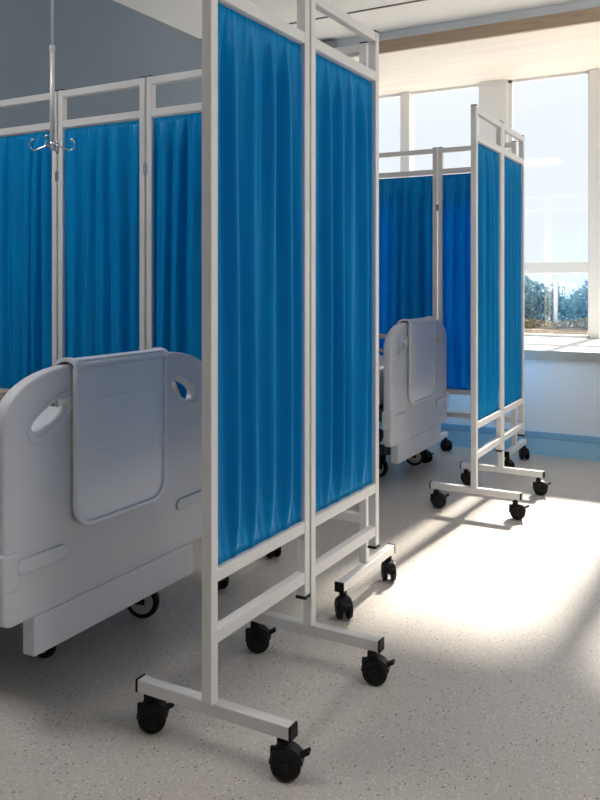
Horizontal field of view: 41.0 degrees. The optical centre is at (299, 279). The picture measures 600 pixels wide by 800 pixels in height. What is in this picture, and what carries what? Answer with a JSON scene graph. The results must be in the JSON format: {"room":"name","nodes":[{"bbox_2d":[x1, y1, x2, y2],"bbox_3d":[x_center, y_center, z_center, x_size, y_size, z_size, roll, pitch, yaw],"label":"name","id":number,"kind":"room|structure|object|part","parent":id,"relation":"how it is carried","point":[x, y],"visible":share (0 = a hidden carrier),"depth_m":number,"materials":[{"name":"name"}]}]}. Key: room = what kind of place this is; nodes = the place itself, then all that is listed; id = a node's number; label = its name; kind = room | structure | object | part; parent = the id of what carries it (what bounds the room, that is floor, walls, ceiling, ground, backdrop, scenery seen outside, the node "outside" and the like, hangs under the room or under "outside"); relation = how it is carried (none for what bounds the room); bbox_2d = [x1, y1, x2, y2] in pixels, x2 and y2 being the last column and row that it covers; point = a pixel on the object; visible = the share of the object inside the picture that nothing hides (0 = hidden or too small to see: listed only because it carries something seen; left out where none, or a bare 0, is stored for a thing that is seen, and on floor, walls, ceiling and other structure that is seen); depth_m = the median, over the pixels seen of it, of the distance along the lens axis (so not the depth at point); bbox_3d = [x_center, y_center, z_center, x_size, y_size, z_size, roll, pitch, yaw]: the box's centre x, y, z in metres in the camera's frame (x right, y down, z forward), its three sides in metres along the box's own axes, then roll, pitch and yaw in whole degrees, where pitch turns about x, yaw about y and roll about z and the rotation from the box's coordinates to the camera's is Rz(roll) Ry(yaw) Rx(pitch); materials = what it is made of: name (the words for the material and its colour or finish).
{"room":"hospital room","nodes":[
{"label":"hospital room","id":0,"kind":"room"},
{"bbox_2d":[0,0,201,136],"bbox_3d":[-2.164,-0.250,3.315,0.200,2.940,9.300,0,0,29],"label":"wall","id":1,"kind":"structure","parent":0,"point":[97,42],"depth_m":4.75,"materials":[{"name":"grey paint"}]},
{"bbox_2d":[200,0,424,39],"bbox_3d":[1.742,-1.718,4.380,5.600,0.004,0.020,0,0,29],"label":"trim","id":2,"kind":"structure","parent":1,"relation":"attached to","point":[415,0],"depth_m":5.08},
{"bbox_2d":[400,92,413,177],"bbox_3d":[0.910,-0.570,6.802,0.080,2.020,0.120,0,0,29],"label":"trim","id":3,"kind":"structure","parent":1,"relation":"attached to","point":[405,97],"depth_m":6.76,"materials":[{"name":"paint"}]},
{"bbox_2d":[479,80,507,149],"bbox_3d":[1.567,-0.570,6.443,0.226,2.020,0.150,0,0,29],"label":"trim","id":4,"kind":"structure","parent":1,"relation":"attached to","point":[493,95],"depth_m":6.37,"materials":[{"name":"paint"}]},
{"bbox_2d":[589,69,599,338],"bbox_3d":[2.236,-0.570,6.067,0.080,2.020,0.120,0,0,29],"label":"trim","id":5,"kind":"structure","parent":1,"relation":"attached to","point":[594,74],"depth_m":6.01,"materials":[{"name":"paint"}]},
{"bbox_2d":[0,439,599,799],"bbox_3d":[0.047,1.160,1.323,6.000,0.120,7.960,0,0,29],"label":"floor","id":6,"kind":"structure","parent":0,"point":[489,619],"depth_m":2.21,"materials":[{"name":"stone"}]},
{"bbox_2d":[0,388,9,400],"bbox_3d":[-1.467,0.757,2.717,0.506,0.686,0.950,0,0,29],"label":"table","id":7,"kind":"object","parent":6,"relation":"on","point":[3,391],"visible":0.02,"depth_m":2.98,"materials":[{"name":"brown wood"}]},
{"bbox_2d":[0,352,201,658],"bbox_3d":[-1.260,0.625,2.764,1.730,0.950,0.902,0,0,29],"label":"hospital bed","id":8,"kind":"object","parent":6,"relation":"on","point":[61,576],"visible":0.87,"depth_m":2.16,"materials":[{"name":"white plastic"}]},
{"bbox_3d":[-1.276,0.572,2.773,1.570,0.203,0.800,0,0,29],"label":"mattress","id":9,"kind":"part","parent":8,"relation":"part of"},
{"bbox_2d":[54,347,169,524],"bbox_3d":[-0.535,0.440,2.329,0.084,0.461,0.396,0,0,29],"label":"tray","id":10,"kind":"object","parent":8,"relation":"hanging from","point":[120,399],"visible":1,"depth_m":2.30,"materials":[{"name":"white plastic"}]},
{"bbox_3d":[-0.689,0.505,2.934,0.628,0.329,0.028,0,0,29],"label":"rail","id":11,"kind":"part","parent":8,"relation":"part of","materials":[{"name":"grey plastic"}]},
{"bbox_2d":[0,0,396,782],"bbox_3d":[-0.692,0.138,2.844,2.341,1.924,1.302,0,0,29],"label":"folding screen","id":12,"kind":"object","parent":6,"relation":"on","point":[239,235],"visible":0.91,"depth_m":2.36,"materials":[{"name":"blue fabric"}]},
{"bbox_2d":[0,131,51,388],"bbox_3d":[-1.261,0.011,3.612,0.428,1.326,0.047,0,0,29],"label":"curtain","id":13,"kind":"object","parent":12,"relation":"hanging from","point":[25,173],"depth_m":3.58,"materials":[{"name":"blue fabric"}]},
{"bbox_3d":[-1.261,0.079,3.612,0.482,1.798,0.028,0,0,29],"label":"panel frame","id":14,"kind":"part","parent":12,"relation":"part of","materials":[{"name":"white metal"}]},
{"bbox_3d":[-0.832,0.079,3.375,0.482,1.798,0.028,0,0,29],"label":"panel frame","id":15,"kind":"part","parent":12,"relation":"part of","materials":[{"name":"white metal"}]},
{"bbox_2d":[65,120,138,357],"bbox_3d":[-0.832,0.011,3.375,0.430,1.326,0.041,0,0,29],"label":"curtain","id":16,"kind":"object","parent":12,"relation":"hanging from","point":[102,168],"depth_m":3.37,"materials":[{"name":"blue fabric"}]},
{"bbox_3d":[-0.404,0.079,3.137,0.482,1.798,0.028,0,0,29],"label":"panel frame","id":17,"kind":"part","parent":12,"relation":"part of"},
{"bbox_2d":[154,112,201,397],"bbox_3d":[-0.403,0.011,3.138,0.428,1.326,0.046,0,0,29],"label":"curtain","id":18,"kind":"object","parent":12,"relation":"hanging from","point":[178,138],"depth_m":3.17,"materials":[{"name":"blue fabric"}]},
{"bbox_3d":[-0.100,0.079,2.054,0.028,1.798,0.472,0,0,29],"label":"panel frame","id":19,"kind":"part","parent":12,"relation":"part of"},
{"bbox_2d":[218,3,302,564],"bbox_3d":[-0.100,0.011,2.054,0.043,1.326,0.420,0,0,29],"label":"curtain","id":20,"kind":"object","parent":12,"relation":"hanging from","point":[260,61],"depth_m":2.07,"materials":[{"name":"blue fabric"}]},
{"bbox_3d":[0.136,0.079,2.472,0.028,1.798,0.472,0,0,29],"label":"panel frame","id":21,"kind":"part","parent":12,"relation":"part of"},
{"bbox_2d":[316,54,371,511],"bbox_3d":[0.136,0.011,2.472,0.046,1.326,0.418,0,0,29],"label":"curtain","id":22,"kind":"object","parent":12,"relation":"hanging from","point":[343,89],"depth_m":2.43,"materials":[{"name":"blue fabric"}]},
{"bbox_3d":[0.025,0.079,2.900,0.482,1.798,0.028,0,0,29],"label":"panel frame","id":23,"kind":"part","parent":12,"relation":"part of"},
{"bbox_2d":[379,320,447,476],"bbox_3d":[-0.070,0.625,4.912,1.730,0.950,0.902,0,0,29],"label":"hospital bed","id":24,"kind":"object","parent":6,"relation":"on","point":[408,429],"visible":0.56,"depth_m":4.31,"materials":[{"name":"white plastic"}]},
{"bbox_3d":[-0.085,0.572,4.920,1.570,0.203,0.800,0,0,29],"label":"mattress","id":25,"kind":"part","parent":24,"relation":"part of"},
{"bbox_3d":[0.501,0.505,5.081,0.628,0.329,0.028,0,0,29],"label":"rail","id":26,"kind":"part","parent":24,"relation":"part of","materials":[{"name":"grey plastic"}]},
{"bbox_3d":[-0.061,0.826,4.912,1.500,0.248,0.470,0,0,29],"label":"frame","id":27,"kind":"part","parent":24,"relation":"part of","materials":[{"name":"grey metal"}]},
{"bbox_2d":[397,316,436,403],"bbox_3d":[0.655,0.440,4.476,0.084,0.461,0.396,0,0,29],"label":"tray","id":28,"kind":"object","parent":24,"relation":"hanging from","point":[421,331],"visible":0.99,"depth_m":4.44,"materials":[{"name":"white plastic"}]},
{"bbox_2d":[379,104,550,519],"bbox_3d":[0.562,0.138,4.672,1.877,1.924,1.367,0,0,29],"label":"folding screen","id":29,"kind":"object","parent":6,"relation":"on","point":[452,246],"visible":0.73,"depth_m":4.56,"materials":[{"name":"blue fabric"}]},
{"bbox_2d":[379,176,432,355],"bbox_3d":[0.645,0.011,5.116,0.428,1.326,0.038,0,0,29],"label":"curtain","id":30,"kind":"object","parent":29,"relation":"hanging from","point":[405,203],"depth_m":5.09,"materials":[{"name":"blue fabric"}]},
{"bbox_3d":[0.645,0.079,5.116,0.482,1.798,0.028,0,0,29],"label":"panel frame","id":31,"kind":"part","parent":29,"relation":"part of","materials":[{"name":"white metal"}]},
{"bbox_2d":[443,173,470,389],"bbox_3d":[1.074,0.011,4.879,0.430,1.326,0.042,0,0,29],"label":"curtain","id":32,"kind":"object","parent":29,"relation":"hanging from","point":[456,187],"depth_m":4.94,"materials":[{"name":"blue fabric"}]},
{"bbox_3d":[1.074,0.079,4.878,0.482,1.798,0.028,0,0,29],"label":"panel frame","id":33,"kind":"part","parent":29,"relation":"part of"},
{"bbox_3d":[0.927,0.079,3.972,0.028,1.798,0.467,0,0,29],"label":"panel frame","id":34,"kind":"part","parent":29,"relation":"part of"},
{"bbox_2d":[478,144,498,419],"bbox_3d":[0.927,0.011,3.972,0.050,1.327,0.413,0,0,29],"label":"curtain","id":35,"kind":"object","parent":29,"relation":"hanging from","point":[488,154],"depth_m":3.96,"materials":[{"name":"blue fabric"}]},
{"bbox_3d":[1.157,0.079,4.388,0.028,1.798,0.467,0,0,29],"label":"panel frame","id":36,"kind":"part","parent":29,"relation":"part of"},
{"bbox_2d":[504,157,521,406],"bbox_3d":[1.157,0.011,4.388,0.043,1.326,0.414,0,0,29],"label":"curtain","id":37,"kind":"object","parent":29,"relation":"hanging from","point":[512,165],"depth_m":4.36,"materials":[{"name":"blue fabric"}]},
{"bbox_2d":[113,0,580,41],"bbox_3d":[0.096,-1.795,1.410,6.000,0.150,8.160,0,0,29],"label":"ceiling","id":38,"kind":"structure","parent":0,"point":[183,15],"depth_m":5.12,"materials":[{"name":"paint"}]},
{"bbox_2d":[28,0,75,153],"bbox_3d":[-0.926,-1.100,3.001,0.127,1.239,0.127,0,0,44],"label":"hanger","id":39,"kind":"object","parent":38,"relation":"hanging from","point":[52,145],"visible":1,"depth_m":3.00,"materials":[{"name":"white metal"}]},
{"bbox_3d":[-0.926,-1.285,3.001,0.011,0.870,0.011,0,0,29],"label":"rod","id":40,"kind":"part","parent":39,"relation":"part of","materials":[{"name":"white metal"}]},
{"bbox_2d":[327,0,599,47],"bbox_3d":[2.025,-1.690,4.891,5.600,0.060,0.200,0,0,29],"label":"wall header","id":41,"kind":"structure","parent":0,"point":[583,4],"depth_m":5.25,"materials":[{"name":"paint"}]},
{"bbox_2d":[323,41,336,47],"bbox_3d":[0.157,-1.667,5.770,0.220,0.065,0.050,0,0,29],"label":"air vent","id":42,"kind":"object","parent":41,"relation":"in","point":[333,44],"visible":0.24,"depth_m":5.71,"materials":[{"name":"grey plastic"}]},
{"bbox_2d":[352,22,599,95],"bbox_3d":[2.298,-1.620,5.383,5.600,0.080,1.295,0,0,29],"label":"trim","id":43,"kind":"structure","parent":41,"relation":"attached to","point":[570,49],"depth_m":5.78,"materials":[{"name":"white paint"}]},
{"bbox_2d":[379,7,599,53],"bbox_3d":[2.446,-1.618,4.546,4.530,0.084,0.027,0,0,29],"label":"trim","id":44,"kind":"structure","parent":41,"relation":"attached to","point":[590,15],"depth_m":5.20,"materials":[{"name":"beige wood"}]},
{"bbox_2d":[444,336,599,436],"bbox_3d":[2.286,0.830,5.362,5.600,0.780,1.344,0,0,29],"label":"wall","id":45,"kind":"structure","parent":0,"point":[563,397],"depth_m":5.02,"materials":[{"name":"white paint"}]},
{"bbox_2d":[379,94,399,99],"bbox_3d":[0.602,-0.570,6.961,0.615,2.020,0.060,0,0,29],"label":"window","id":46,"kind":"structure","parent":45,"relation":"on","point":[392,95],"depth_m":6.86,"materials":[{"name":"paint"}]},
{"bbox_2d":[410,84,478,176],"bbox_3d":[1.188,-0.570,6.636,0.627,2.020,0.060,0,0,29],"label":"window","id":47,"kind":"structure","parent":45,"relation":"on","point":[475,85],"depth_m":6.69,"materials":[{"name":"paint"}]},
{"bbox_2d":[379,421,599,460],"bbox_3d":[1.973,1.028,4.797,5.600,0.145,0.016,0,0,29],"label":"baseboard","id":48,"kind":"structure","parent":45,"relation":"attached to","point":[538,443],"depth_m":5.04,"materials":[{"name":"blue plastic"}]},
{"bbox_2d":[508,71,588,337],"bbox_3d":[1.928,-0.570,6.226,0.615,2.020,0.060,0,0,29],"label":"window","id":49,"kind":"structure","parent":45,"relation":"on","point":[530,267],"depth_m":6.19,"materials":[{"name":"paint"}]},
{"label":"outside","id":50,"kind":"structure","parent":0,"visible":0},
{"bbox_3d":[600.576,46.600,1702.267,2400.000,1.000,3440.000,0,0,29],"label":"ground","id":51,"kind":"structure","parent":50,"visible":0},
{"bbox_2d":[530,274,542,287],"bbox_3d":[153.068,21.107,520.218,5.058,49.985,8.285,0,0,-9],"label":"tower block","id":52,"kind":"object","parent":51,"relation":"on","point":[535,277],"visible":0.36,"depth_m":516.22,"materials":[{"name":"white"}]},
{"bbox_2d":[549,275,558,319],"bbox_3d":[132.912,21.688,420.176,3.384,48.823,8.582,0,0,8],"label":"tower block","id":53,"kind":"object","parent":51,"relation":"on","point":[553,276],"visible":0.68,"depth_m":418.46,"materials":[{"name":"white"}]},
{"bbox_2d":[560,281,569,321],"bbox_3d":[171.740,23.374,520.218,3.801,45.452,8.323,0,0,-2],"label":"tower block","id":54,"kind":"object","parent":51,"relation":"on","point":[566,284],"visible":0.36,"depth_m":516.10,"materials":[{"name":"white"}]},
{"bbox_2d":[570,284,575,318],"bbox_3d":[211.441,24.594,620.260,5.566,43.012,9.927,0,0,10],"label":"tower block","id":55,"kind":"object","parent":51,"relation":"on","point":[572,286],"visible":0.14,"depth_m":615.73,"materials":[{"name":"white"}]},
{"bbox_2d":[575,275,587,315],"bbox_3d":[147.145,21.688,420.201,5.139,48.823,9.807,0,0,2],"label":"tower block","id":56,"kind":"object","parent":51,"relation":"on","point":[579,282],"visible":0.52,"depth_m":418.05,"materials":[{"name":"white"}]},
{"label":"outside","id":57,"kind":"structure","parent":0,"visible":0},
{"bbox_2d":[525,323,587,334],"bbox_3d":[4.652,0.865,10.456,16.000,0.470,2.000,0,0,29],"label":"planting bed","id":58,"kind":"object","parent":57,"point":[538,330],"depth_m":10.20,"materials":[{"name":"brown soil"}]},
{"bbox_2d":[525,317,546,327],"bbox_3d":[3.075,0.557,10.558,0.427,0.158,0.359,0,0,30],"label":"plant","id":59,"kind":"object","parent":58,"relation":"on","point":[529,323],"visible":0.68,"depth_m":10.49,"materials":[{"name":"green plant"}]},
{"bbox_2d":[525,275,548,320],"bbox_3d":[3.161,0.278,11.210,0.662,0.714,0.813,0,0,11],"label":"shrub","id":60,"kind":"object","parent":58,"relation":"on","point":[532,287],"visible":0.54,"depth_m":10.97,"materials":[{"name":"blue plant"}]},
{"bbox_2d":[532,282,569,322],"bbox_3d":[3.440,0.329,11.083,0.617,0.614,0.578,0,0,39],"label":"shrub","id":61,"kind":"object","parent":58,"relation":"on","point":[549,298],"visible":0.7,"depth_m":10.95,"materials":[{"name":"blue plant"}]},
{"bbox_2d":[552,280,558,321],"bbox_3d":[3.399,0.317,10.670,0.080,0.630,0.080,0,0,29],"label":"post","id":62,"kind":"object","parent":58,"relation":"on","point":[554,281],"visible":0.77,"depth_m":10.64,"materials":[{"name":"beige wood"}]},
{"bbox_2d":[544,319,569,328],"bbox_3d":[3.311,0.571,10.324,0.316,0.132,0.347,0,0,-22],"label":"plant","id":63,"kind":"object","parent":58,"relation":"on","point":[556,324],"visible":0.99,"depth_m":10.28,"materials":[{"name":"green plant"}]},
{"bbox_2d":[558,288,587,325],"bbox_3d":[3.690,0.370,10.902,0.565,0.528,0.504,0,0,35],"label":"shrub","id":64,"kind":"object","parent":58,"relation":"on","point":[572,312],"visible":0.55,"depth_m":10.79,"materials":[{"name":"blue plant"}]},
{"bbox_2d":[563,317,587,329],"bbox_3d":[3.598,0.546,10.238,0.494,0.183,0.415,0,0,37],"label":"plant","id":65,"kind":"object","parent":58,"relation":"on","point":[583,323],"visible":0.54,"depth_m":10.20,"materials":[{"name":"green plant"}]},
{"bbox_2d":[570,279,587,318],"bbox_3d":[4.008,0.284,10.728,0.800,0.703,0.652,0,0,-29],"label":"shrub","id":66,"kind":"object","parent":58,"relation":"on","point":[584,289],"visible":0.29,"depth_m":10.65,"materials":[{"name":"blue plant"}]}
]}

